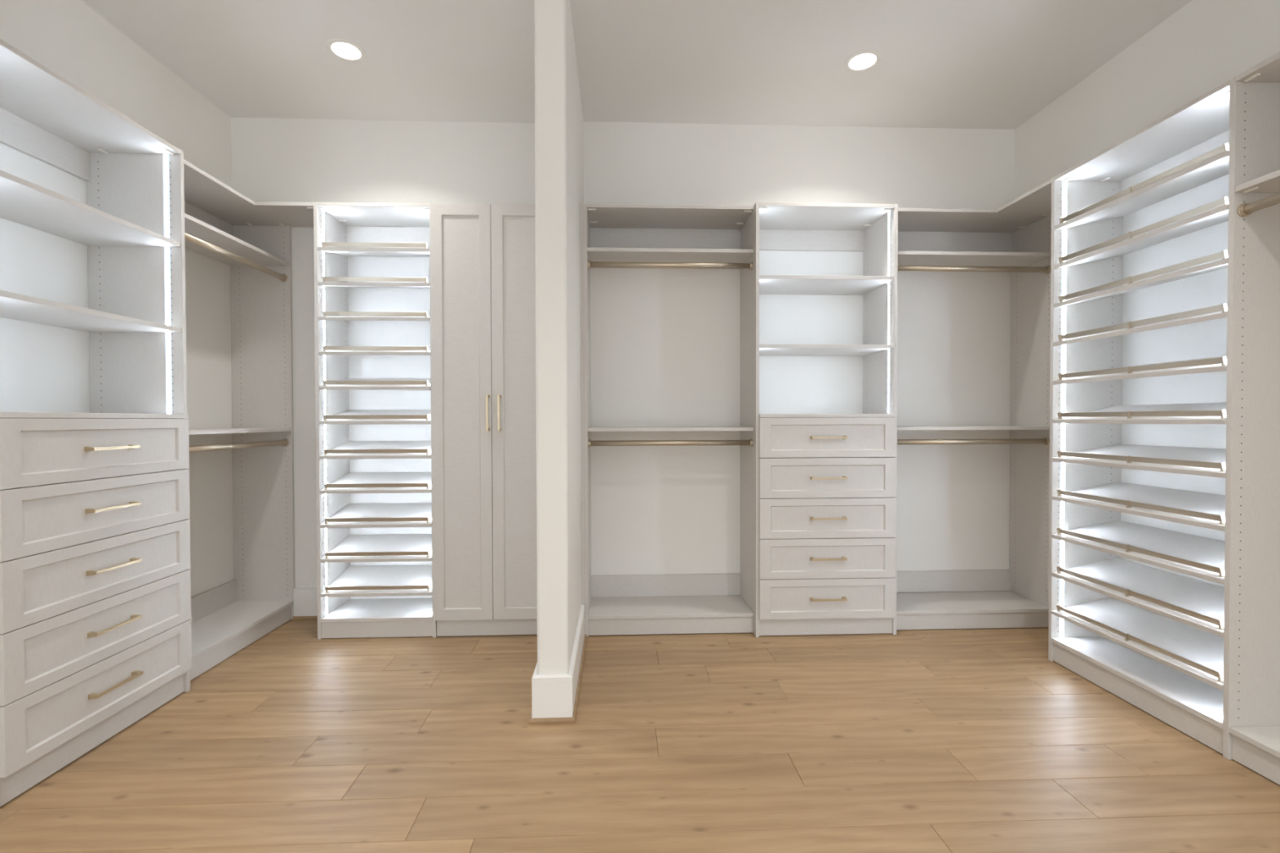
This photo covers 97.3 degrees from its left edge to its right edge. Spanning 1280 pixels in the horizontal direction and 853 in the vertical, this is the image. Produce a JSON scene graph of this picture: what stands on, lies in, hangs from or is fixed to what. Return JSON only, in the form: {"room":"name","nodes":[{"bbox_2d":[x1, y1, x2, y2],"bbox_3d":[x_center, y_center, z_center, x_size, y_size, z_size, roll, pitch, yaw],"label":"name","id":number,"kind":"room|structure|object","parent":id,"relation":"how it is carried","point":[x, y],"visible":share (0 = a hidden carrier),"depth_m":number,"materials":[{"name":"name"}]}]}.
{"room":"walk-in closet","nodes":[
{"label":"walk-in closet","id":0,"kind":"room"},
{"bbox_2d":[0,0,233,597],"bbox_3d":[-2.433,-0.309,0.088,0.120,3.098,7.023,0,1,-2],"label":"wall","id":1,"kind":"structure","parent":0,"point":[44,368],"depth_m":2.62,"materials":[{"name":"white paint"}]},
{"bbox_2d":[528,0,586,724],"bbox_3d":[-0.388,-0.349,2.921,0.188,3.098,1.310,0,1,-2],"label":"wall","id":2,"kind":"structure","parent":0,"point":[558,113],"depth_m":2.30,"materials":[{"name":"white paint"}]},
{"bbox_2d":[231,117,1014,599],"bbox_3d":[-0.049,-0.359,3.624,4.933,3.098,0.153,0,1,-2],"label":"wall","id":3,"kind":"structure","parent":0,"point":[665,343],"depth_m":3.56,"materials":[{"name":"white paint"}]},
{"bbox_2d":[292,587,317,620],"bbox_3d":[-1.991,1.102,3.503,0.319,0.188,0.030,0,1,-2],"label":"baseboard","id":4,"kind":"structure","parent":3,"relation":"attached to","point":[305,599],"depth_m":3.50,"materials":[{"name":"white paint"}]},
{"bbox_2d":[81,0,1191,129],"bbox_3d":[0.088,-1.926,0.172,5.173,0.120,7.023,0,1,-2],"label":"ceiling","id":5,"kind":"structure","parent":0,"point":[943,64],"depth_m":2.86,"materials":[{"name":"white paint"}]},
{"bbox_2d":[325,38,366,62],"bbox_3d":[-1.479,-1.892,2.836,0.181,0.006,0.181,0,1,-2],"label":"recessed light","id":6,"kind":"object","parent":5,"relation":"in","point":[345,50],"visible":1,"depth_m":2.83,"materials":[{"name":"white plastic"}]},
{"bbox_2d":[844,49,881,71],"bbox_3d":[1.159,-1.899,2.931,0.181,0.006,0.181,0,1,-2],"label":"recessed light","id":7,"kind":"object","parent":5,"relation":"in","point":[865,60],"visible":1,"depth_m":2.92,"materials":[{"name":"white plastic"}]},
{"bbox_2d":[0,619,1279,852],"bbox_3d":[0.095,1.262,0.211,5.173,0.060,7.023,0,1,-2],"label":"floor","id":8,"kind":"structure","parent":0,"point":[957,740],"depth_m":2.05,"materials":[{"name":"brown wood"}]},
{"bbox_2d":[0,38,191,806],"bbox_3d":[-2.229,-0.012,2.151,0.453,2.452,0.816,0,1,-2],"label":"tower","id":9,"kind":"object","parent":8,"relation":"on","point":[95,577],"visible":1,"depth_m":2.20,"materials":[{"name":"wood"}]},
{"bbox_2d":[0,169,180,246],"bbox_3d":[-2.255,-0.813,2.140,0.402,0.020,0.777,0,1,-2],"label":"shelf","id":10,"kind":"object","parent":9,"relation":"attached to","point":[23,202],"depth_m":2.18,"materials":[{"name":"wood"}]},
{"bbox_2d":[0,289,181,332],"bbox_3d":[-2.255,-0.429,2.145,0.402,0.020,0.777,0,1,-2],"label":"shelf","id":11,"kind":"object","parent":9,"relation":"attached to","point":[15,306],"depth_m":2.18,"materials":[{"name":"wood"}]},
{"bbox_2d":[0,671,186,782],"bbox_3d":[-2.248,1.116,2.164,0.409,0.020,0.778,0,1,-2],"label":"toe kick","id":12,"kind":"object","parent":9,"relation":"attached to","point":[2,780],"depth_m":2.08,"materials":[{"name":"wood"}]},
{"bbox_2d":[0,411,188,418],"bbox_3d":[-2.241,-0.041,2.151,0.428,0.019,0.783,0,1,-2],"label":"countertop","id":13,"kind":"structure","parent":9,"relation":"on","point":[2,414],"depth_m":2.10,"materials":[{"name":"wood"}]},
{"bbox_2d":[183,159,313,680],"bbox_3d":[-2.152,-0.022,3.030,0.678,2.450,0.934,0,1,-2],"label":"closet","id":14,"kind":"object","parent":8,"relation":"on","point":[222,224],"visible":0.81,"depth_m":3.46,"materials":[{"name":"wood"}]},
{"bbox_2d":[184,213,289,266],"bbox_3d":[-2.314,-0.990,3.001,0.356,0.020,0.914,0,1,-2],"label":"shelf","id":15,"kind":"object","parent":14,"relation":"attached to","point":[194,227],"depth_m":3.08,"materials":[{"name":"wood"}]},
{"bbox_2d":[188,427,291,435],"bbox_3d":[-2.312,0.025,3.014,0.356,0.020,0.914,0,1,-2],"label":"shelf","id":16,"kind":"object","parent":14,"relation":"attached to","point":[234,431],"depth_m":3.16,"materials":[{"name":"wood"}]},
{"bbox_2d":[191,600,293,661],"bbox_3d":[-2.308,1.093,3.027,0.358,0.020,0.915,0,1,-2],"label":"shelf","id":17,"kind":"object","parent":14,"relation":"attached to","point":[215,628],"depth_m":3.13,"materials":[{"name":"wood"}]},
{"bbox_2d":[183,159,313,226],"bbox_3d":[-2.155,-1.238,3.014,0.678,0.019,0.934,0,1,-2],"label":"shelf","id":18,"kind":"object","parent":14,"relation":"attached to","point":[204,193],"depth_m":3.15,"materials":[{"name":"wood"}]},
{"bbox_2d":[313,202,436,639],"bbox_3d":[-1.498,-0.029,3.344,0.656,2.452,0.360,0,1,-2],"label":"tower","id":19,"kind":"object","parent":8,"relation":"on","point":[341,230],"visible":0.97,"depth_m":3.21,"materials":[{"name":"wood"}]},
{"bbox_2d":[317,247,429,256],"bbox_3d":[-1.500,-1.030,3.325,0.616,0.019,0.352,0,12,-2],"label":"shelf","id":20,"kind":"object","parent":19,"relation":"attached to","point":[328,251],"depth_m":3.20,"materials":[{"name":"wood"}]},
{"bbox_2d":[317,315,430,320],"bbox_3d":[-1.499,-0.641,3.330,0.616,0.019,0.352,0,12,-2],"label":"shelf","id":21,"kind":"object","parent":19,"relation":"attached to","point":[319,317],"depth_m":3.16,"materials":[{"name":"wood"}]},
{"bbox_2d":[317,281,430,288],"bbox_3d":[-1.499,-0.836,3.328,0.616,0.019,0.352,0,12,-2],"label":"shelf","id":22,"kind":"object","parent":19,"relation":"attached to","point":[320,284],"depth_m":3.16,"materials":[{"name":"wood"}]},
{"bbox_2d":[318,346,430,355],"bbox_3d":[-1.498,-0.447,3.333,0.616,0.019,0.352,0,12,-2],"label":"shelf","id":23,"kind":"object","parent":19,"relation":"attached to","point":[322,351],"depth_m":3.17,"materials":[{"name":"wood"}]},
{"bbox_2d":[318,378,431,390],"bbox_3d":[-1.498,-0.253,3.335,0.616,0.019,0.352,0,12,-2],"label":"shelf","id":24,"kind":"object","parent":19,"relation":"attached to","point":[322,385],"depth_m":3.18,"materials":[{"name":"wood"}]},
{"bbox_2d":[319,471,431,493],"bbox_3d":[-1.496,0.330,3.342,0.616,0.019,0.352,0,12,-2],"label":"shelf","id":25,"kind":"object","parent":19,"relation":"attached to","point":[344,477],"depth_m":3.30,"materials":[{"name":"wood"}]},
{"bbox_2d":[319,440,431,458],"bbox_3d":[-1.497,0.136,3.340,0.616,0.019,0.352,0,12,-2],"label":"shelf","id":26,"kind":"object","parent":19,"relation":"attached to","point":[342,445],"depth_m":3.21,"materials":[{"name":"wood"}]},
{"bbox_2d":[319,409,431,424],"bbox_3d":[-1.498,-0.058,3.337,0.616,0.019,0.352,0,12,-2],"label":"shelf","id":27,"kind":"object","parent":19,"relation":"attached to","point":[327,420],"depth_m":3.19,"materials":[{"name":"wood"}]},
{"bbox_2d":[320,533,431,562],"bbox_3d":[-1.496,0.719,3.347,0.616,0.019,0.352,0,12,-2],"label":"shelf","id":28,"kind":"object","parent":19,"relation":"attached to","point":[348,542],"depth_m":3.31,"materials":[{"name":"wood"}]},
{"bbox_2d":[320,502,431,528],"bbox_3d":[-1.496,0.524,3.345,0.616,0.019,0.352,0,12,-2],"label":"shelf","id":29,"kind":"object","parent":19,"relation":"attached to","point":[347,510],"depth_m":3.31,"materials":[{"name":"wood"}]},
{"bbox_2d":[320,564,431,597],"bbox_3d":[-1.495,0.913,3.349,0.616,0.019,0.352,0,12,-2],"label":"shelf","id":30,"kind":"object","parent":19,"relation":"attached to","point":[395,575],"depth_m":3.32,"materials":[{"name":"wood"}]},
{"bbox_2d":[320,597,432,622],"bbox_3d":[-1.495,1.091,3.360,0.618,0.020,0.356,0,1,-2],"label":"shelf","id":31,"kind":"object","parent":19,"relation":"attached to","point":[372,610],"depth_m":3.29,"materials":[{"name":"wood"}]},
{"bbox_2d":[430,203,537,636],"bbox_3d":[-0.824,-0.031,3.346,0.709,2.452,0.410,0,1,-2],"label":"tall cabinet","id":32,"kind":"object","parent":8,"relation":"on","point":[482,256],"visible":0.77,"depth_m":3.18,"materials":[{"name":"wood"}]},
{"bbox_2d":[580,204,753,636],"bbox_3d":[0.151,-0.032,3.380,0.985,2.450,0.358,0,1,-2],"label":"closet","id":33,"kind":"object","parent":8,"relation":"on","point":[621,236],"visible":0.99,"depth_m":3.28,"materials":[{"name":"wood"}]},
{"bbox_2d":[586,247,753,269],"bbox_3d":[0.168,-1.003,3.369,0.946,0.020,0.354,0,1,-2],"label":"shelf","id":34,"kind":"object","parent":33,"relation":"attached to","point":[593,254],"depth_m":3.26,"materials":[{"name":"wood"}]},
{"bbox_2d":[587,426,753,431],"bbox_3d":[0.170,0.015,3.382,0.946,0.020,0.354,0,1,-2],"label":"shelf","id":35,"kind":"object","parent":33,"relation":"attached to","point":[589,428],"depth_m":3.21,"materials":[{"name":"wood"}]},
{"bbox_2d":[588,595,753,619],"bbox_3d":[0.173,1.083,3.394,0.947,0.020,0.356,0,1,-2],"label":"shelf","id":36,"kind":"object","parent":33,"relation":"attached to","point":[601,606],"depth_m":3.34,"materials":[{"name":"wood"}]},
{"bbox_2d":[740,202,897,637],"bbox_3d":[1.051,-0.035,3.369,0.813,2.452,0.452,0,1,-2],"label":"tower","id":37,"kind":"object","parent":8,"relation":"on","point":[821,558],"visible":0.97,"depth_m":3.19,"materials":[{"name":"wood"}]},
{"bbox_2d":[759,617,893,621],"bbox_3d":[1.053,1.091,3.406,0.774,0.020,0.407,0,1,-2],"label":"shelf","id":38,"kind":"object","parent":37,"relation":"attached to","point":[760,619],"depth_m":3.20,"materials":[{"name":"wood"}]},
{"bbox_2d":[759,344,893,355],"bbox_3d":[1.050,-0.458,3.388,0.773,0.019,0.402,0,1,-2],"label":"shelf","id":39,"kind":"object","parent":37,"relation":"attached to","point":[764,349],"depth_m":3.28,"materials":[{"name":"wood"}]},
{"bbox_2d":[759,275,893,294],"bbox_3d":[1.049,-0.846,3.383,0.773,0.019,0.402,0,1,-2],"label":"shelf","id":40,"kind":"object","parent":37,"relation":"attached to","point":[768,284],"depth_m":3.31,"materials":[{"name":"wood"}]},
{"bbox_2d":[759,413,896,417],"bbox_3d":[1.052,-0.064,3.382,0.780,0.019,0.427,0,1,-2],"label":"countertop","id":41,"kind":"structure","parent":37,"relation":"on","point":[761,415],"depth_m":3.17,"materials":[{"name":"wood"}]},
{"bbox_2d":[896,178,1051,630],"bbox_3d":[1.949,-0.035,3.247,0.971,2.450,0.770,0,1,-2],"label":"closet","id":42,"kind":"object","parent":8,"relation":"on","point":[1015,237],"visible":0.77,"depth_m":3.44,"materials":[{"name":"wood"}]},
{"bbox_2d":[896,591,1048,614],"bbox_3d":[1.933,1.080,3.466,0.951,0.020,0.356,0,1,-2],"label":"shelf","id":43,"kind":"object","parent":42,"relation":"attached to","point":[908,602],"depth_m":3.40,"materials":[{"name":"wood"}]},
{"bbox_2d":[897,426,1049,430],"bbox_3d":[1.931,0.009,3.454,0.950,0.020,0.354,0,1,-2],"label":"shelf","id":44,"kind":"object","parent":42,"relation":"attached to","point":[899,428],"depth_m":3.28,"materials":[{"name":"wood"}]},
{"bbox_2d":[897,178,1051,232],"bbox_3d":[1.946,-1.250,3.232,0.971,0.019,0.770,0,1,-2],"label":"shelf","id":45,"kind":"object","parent":42,"relation":"attached to","point":[1032,208],"depth_m":3.34,"materials":[{"name":"wood"}]},
{"bbox_2d":[897,250,1051,266],"bbox_3d":[1.928,-1.006,3.441,0.950,0.020,0.354,0,1,-2],"label":"shelf","id":46,"kind":"object","parent":42,"relation":"attached to","point":[904,257],"depth_m":3.33,"materials":[{"name":"wood"}]},
{"bbox_2d":[1048,75,1279,759],"bbox_3d":[2.284,-0.027,2.451,0.367,2.452,0.850,0,1,-2],"label":"tower","id":47,"kind":"object","parent":8,"relation":"on","point":[1202,659],"visible":1,"depth_m":2.35,"materials":[{"name":"wood"}]},
{"bbox_2d":[1050,597,1223,690],"bbox_3d":[2.277,0.913,2.462,0.352,0.019,0.809,-12,1,-2],"label":"shelf","id":48,"kind":"object","parent":47,"relation":"attached to","point":[1200,646],"depth_m":2.46,"materials":[{"name":"wood"}]},
{"bbox_2d":[1051,636,1223,728],"bbox_3d":[2.289,1.089,2.465,0.362,0.020,0.811,0,1,-2],"label":"shelf","id":49,"kind":"object","parent":47,"relation":"attached to","point":[1197,699],"depth_m":2.43,"materials":[{"name":"wood"}]},
{"bbox_2d":[1051,557,1224,637],"bbox_3d":[2.276,0.719,2.460,0.352,0.019,0.809,-12,1,-2],"label":"shelf","id":50,"kind":"object","parent":47,"relation":"attached to","point":[1202,597],"depth_m":2.47,"materials":[{"name":"wood"}]},
{"bbox_2d":[1051,520,1225,584],"bbox_3d":[2.276,0.525,2.458,0.352,0.019,0.809,-12,1,-2],"label":"shelf","id":51,"kind":"object","parent":47,"relation":"attached to","point":[1207,551],"depth_m":2.47,"materials":[{"name":"wood"}]},
{"bbox_2d":[1051,481,1225,531],"bbox_3d":[2.276,0.331,2.455,0.352,0.019,0.809,-12,1,-2],"label":"shelf","id":52,"kind":"object","parent":47,"relation":"attached to","point":[1208,503],"depth_m":2.47,"materials":[{"name":"wood"}]},
{"bbox_2d":[1052,444,1226,478],"bbox_3d":[2.275,0.137,2.453,0.352,0.019,0.809,-12,1,-2],"label":"shelf","id":53,"kind":"object","parent":47,"relation":"attached to","point":[1196,454],"depth_m":2.46,"materials":[{"name":"wood"}]},
{"bbox_2d":[1052,402,1226,424],"bbox_3d":[2.275,-0.057,2.450,0.352,0.019,0.809,-12,1,-2],"label":"shelf","id":54,"kind":"object","parent":47,"relation":"attached to","point":[1167,419],"depth_m":2.45,"materials":[{"name":"wood"}]},
{"bbox_2d":[1052,355,1226,384],"bbox_3d":[2.274,-0.251,2.448,0.352,0.019,0.809,-12,1,-2],"label":"shelf","id":55,"kind":"object","parent":47,"relation":"attached to","point":[1218,366],"depth_m":2.40,"materials":[{"name":"wood"}]},
{"bbox_2d":[1053,311,1227,346],"bbox_3d":[2.274,-0.445,2.446,0.352,0.019,0.809,-12,1,-2],"label":"shelf","id":56,"kind":"object","parent":47,"relation":"attached to","point":[1104,334],"depth_m":2.42,"materials":[{"name":"wood"}]},
{"bbox_2d":[1053,257,1227,307],"bbox_3d":[2.273,-0.638,2.443,0.352,0.019,0.809,-12,1,-2],"label":"shelf","id":57,"kind":"object","parent":47,"relation":"attached to","point":[1095,295],"depth_m":2.45,"materials":[{"name":"wood"}]},
{"bbox_2d":[1053,204,1228,269],"bbox_3d":[2.273,-0.832,2.441,0.352,0.019,0.809,-12,1,-2],"label":"shelf","id":58,"kind":"object","parent":47,"relation":"attached to","point":[1113,252],"depth_m":2.44,"materials":[{"name":"wood"}]},
{"bbox_2d":[1053,150,1229,230],"bbox_3d":[2.272,-1.026,2.438,0.352,0.019,0.809,-12,1,-2],"label":"shelf","id":59,"kind":"object","parent":47,"relation":"attached to","point":[1197,173],"depth_m":2.44,"materials":[{"name":"wood"}]},
{"bbox_2d":[1228,51,1279,785],"bbox_3d":[2.324,-0.016,1.527,0.362,2.452,0.999,0,1,-2],"label":"closet","id":60,"kind":"object","parent":8,"relation":"on","point":[1257,748],"visible":1,"depth_m":1.96,"materials":[{"name":"wood"}]},
{"bbox_2d":[1228,725,1279,758],"bbox_3d":[2.326,1.101,1.550,0.362,0.020,0.980,0,1,-2],"label":"shelf","id":61,"kind":"object","parent":60,"relation":"attached to","point":[1265,740],"depth_m":1.98,"materials":[{"name":"wood"}]},
{"bbox_2d":[1235,169,1279,192],"bbox_3d":[2.322,-0.841,1.526,0.361,0.021,0.979,0,1,-2],"label":"shelf","id":62,"kind":"object","parent":60,"relation":"attached to","point":[1268,183],"depth_m":1.96,"materials":[{"name":"wood"}]},
{"bbox_2d":[1013,0,1279,587],"bbox_3d":[2.617,-0.324,0.279,0.120,3.098,6.991,0,1,-2],"label":"wall","id":63,"kind":"structure","parent":0,"point":[1203,45],"depth_m":2.62,"materials":[{"name":"white paint"}]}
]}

